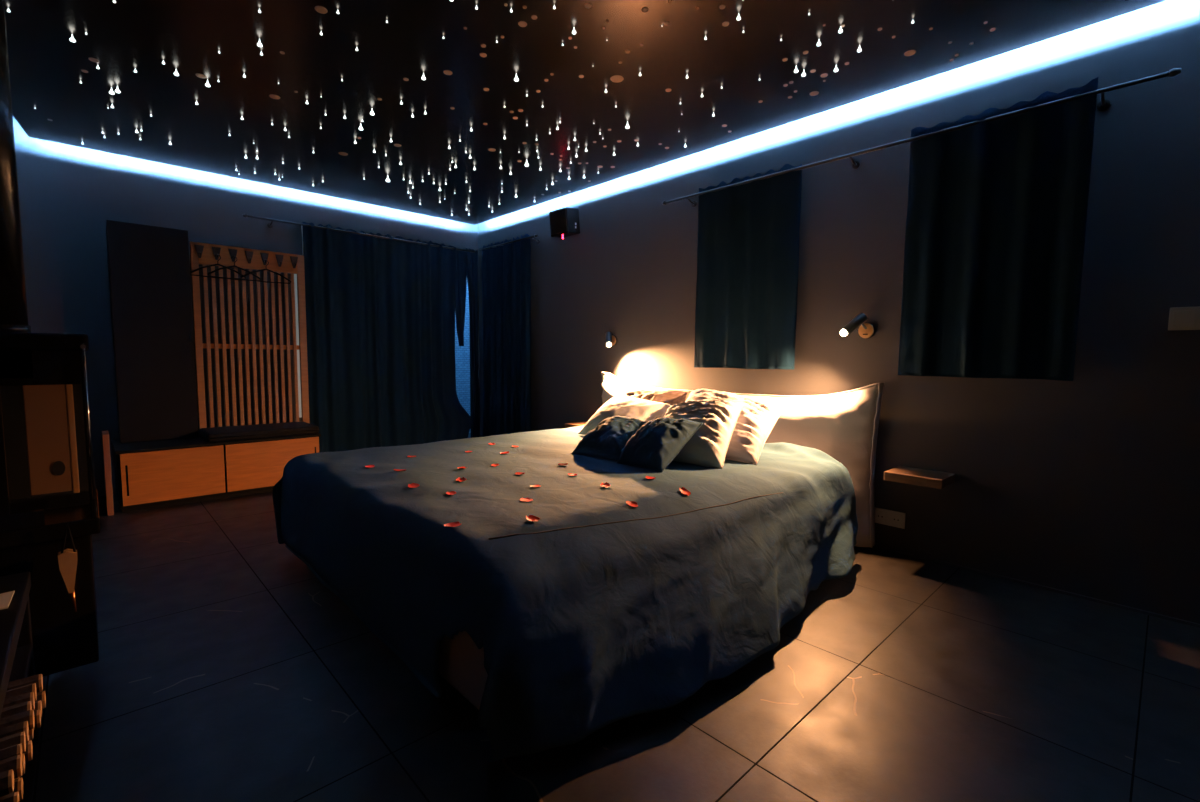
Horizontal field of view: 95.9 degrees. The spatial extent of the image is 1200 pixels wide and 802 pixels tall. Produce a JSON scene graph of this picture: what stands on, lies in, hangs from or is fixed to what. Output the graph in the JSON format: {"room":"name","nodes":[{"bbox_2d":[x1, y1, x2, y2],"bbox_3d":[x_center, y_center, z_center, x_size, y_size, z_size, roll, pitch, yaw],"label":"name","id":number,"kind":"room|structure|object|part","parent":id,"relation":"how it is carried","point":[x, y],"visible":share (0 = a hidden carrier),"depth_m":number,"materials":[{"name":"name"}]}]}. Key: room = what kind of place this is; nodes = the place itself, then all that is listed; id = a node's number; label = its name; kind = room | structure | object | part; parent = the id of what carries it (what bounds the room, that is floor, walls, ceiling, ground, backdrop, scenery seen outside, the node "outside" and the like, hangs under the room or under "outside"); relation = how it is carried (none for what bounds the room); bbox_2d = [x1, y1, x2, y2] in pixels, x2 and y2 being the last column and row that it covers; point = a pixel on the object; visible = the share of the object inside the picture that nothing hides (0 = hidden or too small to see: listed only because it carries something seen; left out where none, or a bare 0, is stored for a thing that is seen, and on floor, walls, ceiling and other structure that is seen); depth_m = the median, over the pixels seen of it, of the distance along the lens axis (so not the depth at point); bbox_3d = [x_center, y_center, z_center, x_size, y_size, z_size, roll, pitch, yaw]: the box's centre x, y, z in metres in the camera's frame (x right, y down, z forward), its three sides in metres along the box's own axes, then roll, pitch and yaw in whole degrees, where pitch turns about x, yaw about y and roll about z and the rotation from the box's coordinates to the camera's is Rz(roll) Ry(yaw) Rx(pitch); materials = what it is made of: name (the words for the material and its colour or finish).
{"room":"bedroom","nodes":[
{"label":"bedroom","id":0,"kind":"room"},
{"bbox_2d":[13,116,479,495],"bbox_3d":[-2.516,-0.635,4.602,3.320,2.460,0.100,-4,6,-43],"label":"wall","id":1,"kind":"structure","parent":0,"point":[68,194],"depth_m":3.80,"materials":[{"name":"paint"}]},
{"bbox_2d":[294,274,301,417],"bbox_3d":[-2.522,-0.509,4.530,0.076,1.300,0.012,-4,6,-43],"label":"window","id":2,"kind":"structure","parent":1,"relation":"in","point":[295,275],"depth_m":4.53,"materials":[{"name":"brown glass"}]},
{"bbox_2d":[242,214,474,252],"bbox_3d":[-2.028,-1.451,4.843,2.000,0.064,0.116,-4,6,-43],"label":"curtain rod","id":3,"kind":"object","parent":1,"relation":"attached to","point":[269,225],"visible":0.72,"depth_m":4.59,"materials":[{"name":"brown metal"}]},
{"bbox_2d":[302,222,470,451],"bbox_3d":[-1.883,-0.490,5.013,1.519,2.057,0.070,-4,6,-43],"label":"curtain","id":4,"kind":"object","parent":3,"relation":"hanging from","point":[380,312],"visible":0.96,"depth_m":4.90,"materials":[{"name":"fabric"}]},
{"bbox_2d":[455,248,466,345],"bbox_3d":[-1.410,-1.047,5.457,0.160,0.982,0.026,-4,6,-43],"label":"curtain","id":5,"kind":"object","parent":3,"relation":"hanging from","point":[461,276],"visible":0.97,"depth_m":5.46,"materials":[{"name":"fabric"}]},
{"bbox_2d":[464,248,478,437],"bbox_3d":[-1.315,-0.526,5.551,0.156,2.051,0.040,-4,6,-43],"label":"curtain","id":6,"kind":"object","parent":3,"relation":"hanging from","point":[471,259],"visible":0.91,"depth_m":5.55,"materials":[{"name":"fabric"}]},
{"bbox_2d":[469,318,473,437],"bbox_3d":[-1.514,-0.479,5.569,0.485,1.950,0.060,-4,6,-43],"label":"window","id":7,"kind":"structure","parent":1,"relation":"in","point":[471,383],"depth_m":5.75,"materials":[{"name":"glass"}]},
{"bbox_2d":[4,0,1165,224],"bbox_3d":[-0.557,-1.494,1.956,3.820,0.020,6.095,-4,6,-43],"label":"ceiling","id":8,"kind":"structure","parent":0,"point":[125,36],"depth_m":2.54,"materials":[{"name":"black paint"}]},
{"bbox_2d":[88,58,98,61],"bbox_3d":[-2.289,-1.541,2.446,0.037,0.003,0.037,-4,6,-43],"label":"ceiling disc","id":9,"kind":"object","parent":8,"relation":"attached to","point":[90,59],"visible":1,"depth_m":2.45,"materials":[{"name":"beige"}]},
{"bbox_2d":[195,73,205,77],"bbox_3d":[-1.901,-1.548,2.578,0.043,0.003,0.043,-4,6,-43],"label":"ceiling disc","id":10,"kind":"object","parent":8,"relation":"attached to","point":[197,74],"visible":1,"depth_m":2.57,"materials":[{"name":"beige"}]},
{"bbox_2d":[269,94,279,98],"bbox_3d":[-1.671,-1.562,2.781,0.051,0.003,0.051,-4,6,-43],"label":"ceiling disc","id":11,"kind":"object","parent":8,"relation":"attached to","point":[270,95],"visible":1,"depth_m":2.77,"materials":[{"name":"beige"}]},
{"bbox_2d":[315,6,327,13],"bbox_3d":[-1.068,-1.498,2.073,0.045,0.003,0.045,-4,6,-43],"label":"ceiling disc","id":12,"kind":"object","parent":8,"relation":"attached to","point":[320,9],"visible":1,"depth_m":2.07,"materials":[{"name":"beige"}]},
{"bbox_2d":[443,70,452,74],"bbox_3d":[-0.709,-1.531,2.524,0.042,0.003,0.042,-4,6,-43],"label":"ceiling disc","id":13,"kind":"object","parent":8,"relation":"attached to","point":[447,72],"visible":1,"depth_m":2.52,"materials":[{"name":"beige"}]},
{"bbox_2d":[518,21,526,26],"bbox_3d":[-0.307,-1.496,2.149,0.036,0.003,0.036,-4,6,-43],"label":"ceiling disc","id":14,"kind":"object","parent":8,"relation":"attached to","point":[521,23],"visible":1,"depth_m":2.15,"materials":[{"name":"beige"}]},
{"bbox_2d":[585,3,591,8],"bbox_3d":[-0.044,-1.484,2.034,0.027,0.003,0.027,-4,6,-43],"label":"ceiling disc","id":15,"kind":"object","parent":8,"relation":"attached to","point":[587,5],"visible":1,"depth_m":2.03,"materials":[{"name":"beige"}]},
{"bbox_2d":[610,75,623,81],"bbox_3d":[0.081,-1.526,2.566,0.064,0.003,0.064,-4,6,-43],"label":"ceiling disc","id":16,"kind":"object","parent":8,"relation":"attached to","point":[616,78],"visible":1,"depth_m":2.56,"materials":[{"name":"beige"}]},
{"bbox_2d":[809,91,818,95],"bbox_3d":[1.063,-1.526,2.687,0.045,0.003,0.045,-4,6,-43],"label":"ceiling disc","id":17,"kind":"object","parent":8,"relation":"attached to","point":[813,93],"visible":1,"depth_m":2.68,"materials":[{"name":"beige"}]},
{"bbox_2d":[904,50,915,55],"bbox_3d":[1.331,-1.494,2.324,0.046,0.003,0.046,-4,6,-43],"label":"ceiling disc","id":18,"kind":"object","parent":8,"relation":"attached to","point":[910,52],"visible":1,"depth_m":2.32,"materials":[{"name":"beige"}]},
{"bbox_2d":[20,491,1199,801],"bbox_3d":[-0.583,0.871,2.153,4.220,0.100,6.500,-4,6,-43],"label":"floor","id":19,"kind":"structure","parent":0,"point":[226,670],"depth_m":1.56,"materials":[{"name":"tile"}]},
{"bbox_2d":[0,572,39,744],"bbox_3d":[-1.346,0.694,0.914,0.510,0.440,0.860,-4,6,-43],"label":"bench","id":20,"kind":"object","parent":19,"relation":"on","point":[16,641],"visible":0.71,"depth_m":1.24,"materials":[{"name":"black paint"}]},
{"bbox_2d":[0,591,14,609],"bbox_3d":[-1.356,0.446,1.172,0.114,0.009,0.100,-4,6,-43],"label":"paper sheet","id":21,"kind":"object","parent":20,"relation":"on","point":[5,598],"visible":1,"depth_m":1.21,"materials":[{"name":"white paper"}]},
{"bbox_2d":[0,791,19,801],"bbox_3d":[-1.048,0.647,0.744,0.340,0.035,0.033,-4,6,-43],"label":"stick","id":22,"kind":"object","parent":20,"relation":"on","point":[12,797],"visible":1,"depth_m":0.85,"materials":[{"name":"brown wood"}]},
{"bbox_2d":[0,769,13,796],"bbox_3d":[-1.056,0.612,0.743,0.340,0.035,0.034,-4,6,-43],"label":"stick","id":23,"kind":"object","parent":22,"relation":"on","point":[6,777],"visible":1,"depth_m":0.85,"materials":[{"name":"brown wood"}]},
{"bbox_2d":[12,778,22,799],"bbox_3d":[-1.073,0.645,0.773,0.340,0.036,0.034,-4,6,-43],"label":"stick","id":24,"kind":"object","parent":20,"relation":"on","point":[18,783],"visible":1,"depth_m":0.88,"materials":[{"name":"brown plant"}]},
{"bbox_2d":[0,754,22,778],"bbox_3d":[-1.077,0.609,0.776,0.340,0.035,0.035,-4,6,-43],"label":"stick","id":25,"kind":"object","parent":24,"relation":"on","point":[15,762],"visible":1,"depth_m":0.88,"materials":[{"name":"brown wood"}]},
{"bbox_2d":[22,754,24,774],"bbox_3d":[-1.125,0.641,0.826,0.340,0.035,0.033,-4,6,-43],"label":"stick","id":26,"kind":"object","parent":20,"relation":"on","point":[23,755],"visible":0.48,"depth_m":0.94,"materials":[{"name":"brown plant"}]},
{"bbox_2d":[0,731,25,751],"bbox_3d":[-1.129,0.604,0.830,0.340,0.035,0.033,-4,6,-43],"label":"stick","id":27,"kind":"object","parent":26,"relation":"on","point":[18,738],"visible":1,"depth_m":0.93,"materials":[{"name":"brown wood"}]},
{"bbox_2d":[22,740,32,762],"bbox_3d":[-1.146,0.637,0.857,0.340,0.035,0.032,-4,6,-43],"label":"stick","id":28,"kind":"object","parent":20,"relation":"on","point":[28,753],"visible":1,"depth_m":0.96,"materials":[{"name":"brown wood"}]},
{"bbox_2d":[0,721,28,740],"bbox_3d":[-1.154,0.601,0.858,0.340,0.035,0.034,-4,6,-43],"label":"stick","id":29,"kind":"object","parent":28,"relation":"on","point":[22,726],"visible":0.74,"depth_m":0.96,"materials":[{"name":"brown wood"}]},
{"bbox_3d":[-1.458,0.675,1.366,0.040,0.400,0.040,-4,6,-43],"label":"leg","id":30,"kind":"part","parent":20,"relation":"part of","materials":[{"name":"black paint"}]},
{"bbox_2d":[29,729,33,740],"bbox_3d":[-1.198,0.632,0.909,0.340,0.035,0.034,-4,6,-43],"label":"stick","id":31,"kind":"object","parent":20,"relation":"on","point":[31,732],"visible":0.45,"depth_m":1.02,"materials":[{"name":"brown wood"}]},
{"bbox_2d":[0,701,31,718],"bbox_3d":[-1.204,0.597,0.912,0.340,0.035,0.034,-4,6,-43],"label":"stick","id":32,"kind":"object","parent":31,"relation":"on","point":[25,706],"visible":0.52,"depth_m":1.01,"materials":[{"name":"brown wood"}]},
{"bbox_2d":[34,709,40,729],"bbox_3d":[-1.218,0.629,0.942,0.340,0.035,0.034,-4,6,-43],"label":"stick","id":33,"kind":"object","parent":20,"relation":"on","point":[37,713],"visible":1,"depth_m":1.05,"materials":[{"name":"brown wood"}]},
{"bbox_2d":[3,692,34,709],"bbox_3d":[-1.228,0.594,0.940,0.340,0.036,0.034,-4,6,-43],"label":"stick","id":34,"kind":"object","parent":33,"relation":"on","point":[29,696],"visible":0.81,"depth_m":1.04,"materials":[{"name":"brown wood"}]},
{"bbox_2d":[34,700,41,717],"bbox_3d":[-1.245,0.627,0.970,0.340,0.036,0.033,-4,6,-43],"label":"stick","id":35,"kind":"object","parent":20,"relation":"on","point":[38,704],"visible":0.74,"depth_m":1.08,"materials":[{"name":"brown wood"}]},
{"bbox_2d":[5,683,36,700],"bbox_3d":[-1.254,0.591,0.968,0.340,0.036,0.032,-4,6,-43],"label":"stick","id":36,"kind":"object","parent":35,"relation":"on","point":[31,687],"visible":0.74,"depth_m":1.07,"materials":[{"name":"brown wood"}]},
{"bbox_2d":[36,691,45,708],"bbox_3d":[-1.268,0.625,1.000,0.340,0.035,0.033,-4,6,-43],"label":"stick","id":37,"kind":"object","parent":20,"relation":"on","point":[41,695],"visible":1,"depth_m":1.10,"materials":[{"name":"brown wood"}]},
{"bbox_2d":[7,674,42,692],"bbox_3d":[-1.275,0.588,1.000,0.340,0.035,0.033,-4,6,-43],"label":"stick","id":38,"kind":"object","parent":37,"relation":"on","point":[37,679],"visible":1,"depth_m":1.10,"materials":[{"name":"brown wood"}]},
{"bbox_3d":[-1.176,0.634,0.880,0.340,0.035,0.035,-4,6,-43],"label":"stick","id":39,"kind":"object","parent":20,"relation":"on","visible":0},
{"bbox_2d":[0,710,34,729],"bbox_3d":[-1.175,0.598,0.888,0.340,0.035,0.034,-4,6,-43],"label":"stick","id":40,"kind":"object","parent":39,"relation":"on","point":[28,715],"visible":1,"depth_m":0.99,"materials":[{"name":"brown wood"}]},
{"bbox_3d":[-1.103,0.643,0.796,0.340,0.035,0.034,-4,6,-43],"label":"stick","id":41,"kind":"object","parent":20,"relation":"on","visible":0},
{"bbox_2d":[0,743,22,760],"bbox_3d":[-1.105,0.606,0.801,0.340,0.035,0.032,-4,6,-43],"label":"stick","id":42,"kind":"object","parent":41,"relation":"on","point":[11,751],"visible":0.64,"depth_m":0.90,"materials":[{"name":"brown wood"}]},
{"bbox_2d":[0,0,99,676],"bbox_3d":[-1.685,-0.292,1.433,0.467,2.313,0.452,-4,6,-43],"label":"stove","id":43,"kind":"object","parent":19,"relation":"on","point":[47,484],"visible":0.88,"depth_m":1.46,"materials":[{"name":"black metal"}]},
{"bbox_3d":[-1.576,0.106,1.290,0.330,0.455,0.018,-4,6,-43],"label":"door","id":44,"kind":"part","parent":43,"relation":"part of","materials":[{"name":"black metal"}]},
{"bbox_3d":[-1.444,-0.086,1.397,0.148,0.088,0.018,-4,6,-43],"label":"rail","id":45,"kind":"part","parent":43,"relation":"part of","materials":[{"name":"black metal"}]},
{"bbox_3d":[-1.689,-0.159,1.446,0.467,0.046,0.445,-4,6,-43],"label":"plate","id":46,"kind":"part","parent":43,"relation":"part of","materials":[{"name":"black ceramic"}]},
{"bbox_3d":[-1.836,0.077,1.615,0.460,0.455,0.030,-4,6,-43],"label":"panel","id":47,"kind":"part","parent":43,"relation":"part of","materials":[{"name":"black ceramic"}]},
{"bbox_2d":[58,523,76,611],"bbox_3d":[-1.412,0.444,1.438,0.036,0.244,0.032,-4,6,-43],"label":"bellows","id":48,"kind":"object","parent":43,"relation":"hanging from","point":[67,558],"visible":1,"depth_m":1.43,"materials":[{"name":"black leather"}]},
{"bbox_3d":[-1.575,0.112,1.616,0.014,0.330,0.011,-4,6,-43],"label":"lining trim","id":49,"kind":"part","parent":43,"relation":"part of","materials":[{"name":"black metal"}]},
{"bbox_3d":[-1.375,0.057,1.453,0.012,0.420,0.008,-4,6,-43],"label":"door trim","id":50,"kind":"part","parent":43,"relation":"part of","materials":[{"name":"metal"}]},
{"bbox_3d":[-1.386,0.093,1.465,0.012,0.455,0.012,-4,6,-43],"label":"corner post","id":51,"kind":"part","parent":43,"relation":"part of","materials":[{"name":"black metal"}]},
{"bbox_2d":[102,431,320,515],"bbox_3d":[-2.761,0.403,3.908,1.215,0.500,0.606,-4,6,-43],"label":"cabinet","id":52,"kind":"object","parent":19,"relation":"on","point":[169,472],"visible":0.75,"depth_m":3.60,"materials":[{"name":"black paint"}]},
{"bbox_2d":[106,220,198,442],"bbox_3d":[-3.101,-0.458,3.756,0.419,1.446,0.302,-4,6,-43],"label":"wall panel","id":53,"kind":"object","parent":52,"relation":"on","point":[149,266],"visible":1,"depth_m":3.65,"materials":[{"name":"black paint"}]},
{"bbox_3d":[-2.862,-0.447,3.790,0.014,0.070,0.020,-4,6,-43],"label":"handle","id":54,"kind":"part","parent":53,"relation":"part of","materials":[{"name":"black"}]},
{"bbox_3d":[-2.759,0.475,3.518,0.527,0.325,0.018,-4,6,-43],"label":"sliding door","id":55,"kind":"part","parent":52,"relation":"part of","materials":[{"name":"brown wood"}]},
{"bbox_2d":[190,242,309,434],"bbox_3d":[-2.644,-0.458,4.145,0.734,1.391,0.088,-4,6,-43],"label":"coat rack","id":56,"kind":"object","parent":52,"relation":"on","point":[200,253],"visible":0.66,"depth_m":4.13,"materials":[{"name":"brown wood"}]},
{"bbox_2d":[190,255,245,279],"bbox_3d":[-2.777,-0.979,3.935,0.338,0.172,0.012,-3,6,-38],"label":"hanger","id":57,"kind":"object","parent":56,"relation":"hanging from","point":[215,255],"visible":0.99,"depth_m":3.93,"materials":[{"name":"black"}]},
{"bbox_2d":[208,257,260,280],"bbox_3d":[-2.703,-0.984,4.005,0.012,0.172,0.338,5,6,43],"label":"hanger","id":58,"kind":"object","parent":56,"relation":"hanging from","point":[234,265],"visible":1,"depth_m":4.00,"materials":[{"name":"black"}]},
{"bbox_3d":[-2.660,-1.078,4.112,0.642,0.150,0.028,-4,6,-43],"label":"rail","id":59,"kind":"part","parent":56,"relation":"part of","materials":[{"name":"brown wood"}]},
{"bbox_3d":[-2.674,-0.418,4.173,0.642,0.035,0.012,-4,6,-43],"label":"rail","id":60,"kind":"part","parent":56,"relation":"part of","materials":[{"name":"brown wood"}]},
{"bbox_2d":[240,260,290,283],"bbox_3d":[-2.556,-0.994,4.144,0.338,0.172,0.012,-3,6,-40],"label":"hanger","id":61,"kind":"object","parent":56,"relation":"hanging from","point":[264,260],"visible":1,"depth_m":4.15,"materials":[{"name":"black"}]},
{"bbox_2d":[199,421,318,441],"bbox_3d":[-2.522,0.222,4.022,0.692,0.058,0.406,-4,6,-43],"label":"seat cushion","id":62,"kind":"object","parent":52,"relation":"on","point":[214,434],"visible":1,"depth_m":3.91,"materials":[{"name":"black fabric"}]},
{"bbox_3d":[-2.346,0.448,3.908,0.587,0.325,0.018,-4,6,-43],"label":"sliding door","id":63,"kind":"part","parent":52,"relation":"part of","materials":[{"name":"brown wood"}]},
{"bbox_2d":[439,372,883,709],"bbox_3d":[-0.070,0.330,2.788,2.290,0.883,2.057,-4,6,-43],"label":"bed","id":64,"kind":"object","parent":19,"relation":"on","point":[843,426],"visible":0.23,"depth_m":2.83,"materials":[{"name":"fabric"}]},
{"bbox_2d":[272,426,857,762],"bbox_3d":[-0.107,0.489,2.583,2.117,0.505,2.153,-4,6,-43],"label":"duvet","id":65,"kind":"object","parent":64,"relation":"on","point":[587,616],"visible":0.84,"depth_m":1.73,"materials":[{"name":"grey fabric"}]},
{"bbox_2d":[408,483,419,487],"bbox_3d":[-0.696,0.315,2.019,0.040,0.008,0.049,-4,6,-43],"label":"rose petal","id":66,"kind":"object","parent":65,"relation":"on","point":[413,485],"visible":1,"depth_m":2.02,"materials":[{"name":"red plant"}]},
{"bbox_2d":[446,491,455,494],"bbox_3d":[-0.527,0.327,1.919,0.036,0.005,0.039,-2,5,-30],"label":"rose petal","id":67,"kind":"object","parent":65,"relation":"on","point":[451,492],"visible":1,"depth_m":1.92,"materials":[{"name":"red plant"}]},
{"bbox_2d":[444,522,461,526],"bbox_3d":[-0.418,0.351,1.534,0.048,0.008,0.040,-3,6,-41],"label":"rose petal","id":68,"kind":"object","parent":65,"relation":"on","point":[453,524],"visible":1,"depth_m":1.54,"materials":[{"name":"red plant"}]},
{"bbox_2d":[456,477,466,481],"bbox_3d":[-0.552,0.313,2.153,0.041,0.010,0.042,0,6,-14],"label":"rose petal","id":69,"kind":"object","parent":65,"relation":"on","point":[459,479],"visible":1,"depth_m":2.16,"materials":[{"name":"red plant"}]},
{"bbox_2d":[520,498,532,501],"bbox_3d":[-0.253,0.339,1.858,0.045,0.004,0.046,-1,5,-23],"label":"rose petal","id":70,"kind":"object","parent":65,"relation":"on","point":[521,499],"visible":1,"depth_m":1.86,"materials":[{"name":"red plant"}]},
{"bbox_2d":[526,515,539,520],"bbox_3d":[-0.202,0.351,1.620,0.042,0.012,0.041,5,6,40],"label":"rose petal","id":71,"kind":"object","parent":65,"relation":"on","point":[530,517],"visible":1,"depth_m":1.63,"materials":[{"name":"red plant"}]},
{"bbox_2d":[600,482,610,486],"bbox_3d":[0.021,0.319,2.054,0.040,0.011,0.048,-1,5,-11],"label":"rose petal","id":72,"kind":"object","parent":65,"relation":"on","point":[606,484],"visible":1,"depth_m":2.06,"materials":[{"name":"red plant"}]},
{"bbox_2d":[570,415,646,460],"bbox_3d":[0.099,0.179,2.793,0.372,0.190,0.479,3,5,31],"label":"cushion","id":73,"kind":"object","parent":65,"relation":"on","point":[609,438],"visible":0.7,"depth_m":2.68,"materials":[{"name":"grey fabric"}]},
{"bbox_2d":[578,396,671,434],"bbox_3d":[0.150,0.103,3.347,0.404,0.242,0.648,-4,6,-43],"label":"pillow","id":74,"kind":"object","parent":65,"relation":"on","point":[644,410],"visible":0.63,"depth_m":3.27,"materials":[{"name":"fabric"}]},
{"bbox_2d":[626,501,637,506],"bbox_3d":[0.110,0.352,1.853,0.043,0.018,0.033,-1,5,-16],"label":"rose petal","id":75,"kind":"object","parent":65,"relation":"on","point":[631,503],"visible":1,"depth_m":1.86,"materials":[{"name":"red plant"}]},
{"bbox_2d":[619,389,690,404],"bbox_3d":[0.266,0.066,3.499,0.292,0.289,0.600,-4,6,-43],"label":"pillow","id":76,"kind":"object","parent":65,"relation":"on","point":[671,397],"visible":0.23,"depth_m":3.38,"materials":[{"name":"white fabric"}]},
{"bbox_2d":[617,417,702,471],"bbox_3d":[0.263,0.187,2.540,0.327,0.211,0.318,-4,6,-43],"label":"cushion","id":77,"kind":"object","parent":65,"relation":"on","point":[657,442],"visible":0.98,"depth_m":2.45,"materials":[{"name":"grey fabric"}]},
{"bbox_2d":[680,487,690,494],"bbox_3d":[0.319,0.339,2.032,0.040,0.023,0.042,-3,6,-37],"label":"rose petal","id":78,"kind":"object","parent":65,"relation":"on","point":[683,490],"visible":1,"depth_m":2.04,"materials":[{"name":"red plant"}]},
{"bbox_2d":[664,399,743,468],"bbox_3d":[0.468,0.135,2.732,0.531,0.293,0.444,4,6,37],"label":"pillow","id":79,"kind":"object","parent":65,"relation":"on","point":[708,447],"visible":0.62,"depth_m":2.55,"materials":[{"name":"beige fabric"}]},
{"bbox_2d":[685,389,784,464],"bbox_3d":[0.648,0.107,2.928,0.522,0.318,0.734,-4,6,-43],"label":"pillow","id":80,"kind":"object","parent":65,"relation":"on","point":[756,419],"visible":0.5,"depth_m":2.72,"materials":[{"name":"fabric"}]},
{"bbox_3d":[0.707,0.269,3.521,0.151,0.861,2.045,-4,6,-43],"label":"headboard","id":81,"kind":"part","parent":64,"relation":"part of","materials":[{"name":"beige fabric"}]},
{"bbox_2d":[478,0,1199,623],"bbox_3d":[0.926,-0.506,3.461,0.100,2.460,6.500,-4,6,-43],"label":"wall","id":82,"kind":"structure","parent":0,"point":[1088,485],"depth_m":2.52,"materials":[{"name":"paint"}]},
{"bbox_2d":[480,234,539,250],"bbox_3d":[-0.850,-1.472,5.127,0.101,0.064,0.940,-4,6,-43],"label":"curtain rod","id":83,"kind":"object","parent":82,"relation":"attached to","point":[535,235],"visible":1,"depth_m":4.98,"materials":[{"name":"brown metal"}]},
{"bbox_2d":[481,234,531,436],"bbox_3d":[-0.914,-0.503,5.218,0.064,2.069,0.811,-4,7,-45],"label":"curtain","id":84,"kind":"object","parent":83,"relation":"hanging from","point":[505,269],"visible":0.89,"depth_m":5.18,"materials":[{"name":"fabric"}]},
{"bbox_2d":[549,207,579,238],"bbox_3d":[-0.284,-1.452,4.468,0.183,0.246,0.233,-4,6,-43],"label":"wall speaker","id":85,"kind":"object","parent":82,"relation":"attached to","point":[564,222],"visible":1,"depth_m":4.39,"materials":[{"name":"black plastic"}]},
{"bbox_2d":[549,209,566,234],"bbox_3d":[-0.341,-1.461,4.415,0.028,0.174,0.206,-4,6,-43],"label":"grille","id":86,"kind":"object","parent":85,"relation":"attached to","point":[558,218],"depth_m":4.41,"materials":[{"name":"black"}]},
{"bbox_2d":[565,421,586,427],"bbox_3d":[-0.117,0.220,4.383,0.220,0.070,0.270,-4,6,-43],"label":"wall shelf","id":87,"kind":"object","parent":82,"relation":"attached to","point":[567,425],"visible":0.23,"depth_m":4.38,"materials":[{"name":"brown wood"}]},
{"bbox_2d":[606,332,617,346],"bbox_3d":[0.075,-0.476,4.193,0.087,0.122,0.164,3,5,26],"label":"wall lamp","id":88,"kind":"object","parent":82,"relation":"attached to","point":[611,340],"visible":1,"depth_m":4.18,"materials":[{"name":"black metal"}]},
{"bbox_2d":[840,313,875,337],"bbox_3d":[1.352,-0.395,2.837,0.183,0.130,0.085,-1,5,-22],"label":"wall lamp","id":89,"kind":"object","parent":82,"relation":"attached to","point":[866,330],"visible":1,"depth_m":2.82,"materials":[{"name":"black metal"}]},
{"bbox_3d":[1.277,-0.358,2.834,0.040,0.040,0.040,-4,6,-43],"label":"bulb","id":90,"kind":"part","parent":89,"relation":"part of","materials":[{"name":"beige glass"}]},
{"bbox_2d":[874,507,905,528],"bbox_3d":[1.512,0.612,2.835,0.015,0.082,0.156,-4,6,-43],"label":"power outlet","id":91,"kind":"object","parent":82,"relation":"attached to","point":[882,516],"visible":0.88,"depth_m":2.83,"materials":[{"name":"grey plastic"}]},
{"bbox_2d":[875,510,885,522],"bbox_3d":[1.483,0.610,2.861,0.005,0.056,0.056,-4,6,-43],"label":"socket","id":92,"kind":"object","parent":91,"relation":"attached to","point":[880,515],"depth_m":2.86,"materials":[{"name":"white plastic"}]},
{"bbox_2d":[890,513,902,525],"bbox_3d":[1.536,0.615,2.804,0.005,0.056,0.056,-4,6,-43],"label":"socket","id":93,"kind":"object","parent":91,"relation":"attached to","point":[896,519],"depth_m":2.80,"materials":[{"name":"white plastic"}]},
{"bbox_2d":[884,466,954,488],"bbox_3d":[1.550,0.386,2.629,0.220,0.078,0.250,-4,6,-43],"label":"wall shelf","id":94,"kind":"object","parent":82,"relation":"attached to","point":[901,474],"visible":1,"depth_m":2.58,"materials":[{"name":"brown wood"}]},
{"bbox_2d":[662,68,1180,206],"bbox_3d":[1.295,-1.264,2.870,0.101,0.064,2.440,-4,6,-43],"label":"curtain rod","id":95,"kind":"object","parent":82,"relation":"attached to","point":[1104,104],"visible":1,"depth_m":2.45,"materials":[{"name":"brown metal"}]},
{"bbox_2d":[694,164,801,369],"bbox_3d":[0.875,-0.780,3.300,0.034,1.165,0.695,-4,6,-43],"label":"curtain","id":96,"kind":"object","parent":95,"relation":"hanging from","point":[748,248],"visible":1,"depth_m":3.27,"materials":[{"name":"fabric"}]},
{"bbox_2d":[898,77,1097,380],"bbox_3d":[1.716,-0.697,2.407,0.044,1.191,0.665,-4,6,-43],"label":"curtain","id":97,"kind":"object","parent":95,"relation":"hanging from","point":[996,220],"visible":1,"depth_m":2.38,"materials":[{"name":"fabric"}]},
{"bbox_2d":[881,546,1199,627],"bbox_3d":[2.264,0.851,2.058,0.012,0.012,2.250,-4,6,-43],"label":"baseboard","id":98,"kind":"structure","parent":82,"relation":"attached to","point":[882,547],"depth_m":2.35,"materials":[{"name":"grey"}]},
{"bbox_2d":[1168,306,1199,329],"bbox_3d":[2.227,-0.308,2.014,0.014,0.086,0.152,-4,6,-43],"label":"light switch","id":99,"kind":"object","parent":82,"relation":"attached to","point":[1180,318],"visible":1,"depth_m":2.04,"materials":[{"name":"grey plastic"}]},
{"label":"outside","id":100,"kind":"structure","parent":0,"visible":0},
{"bbox_2d":[455,283,469,432],"bbox_3d":[-1.880,-0.825,6.744,3.800,2.700,0.150,-4,6,-43],"label":"window","id":101,"kind":"structure","parent":100,"point":[462,353],"depth_m":6.82,"materials":[{"name":"blue glass"}]}
]}

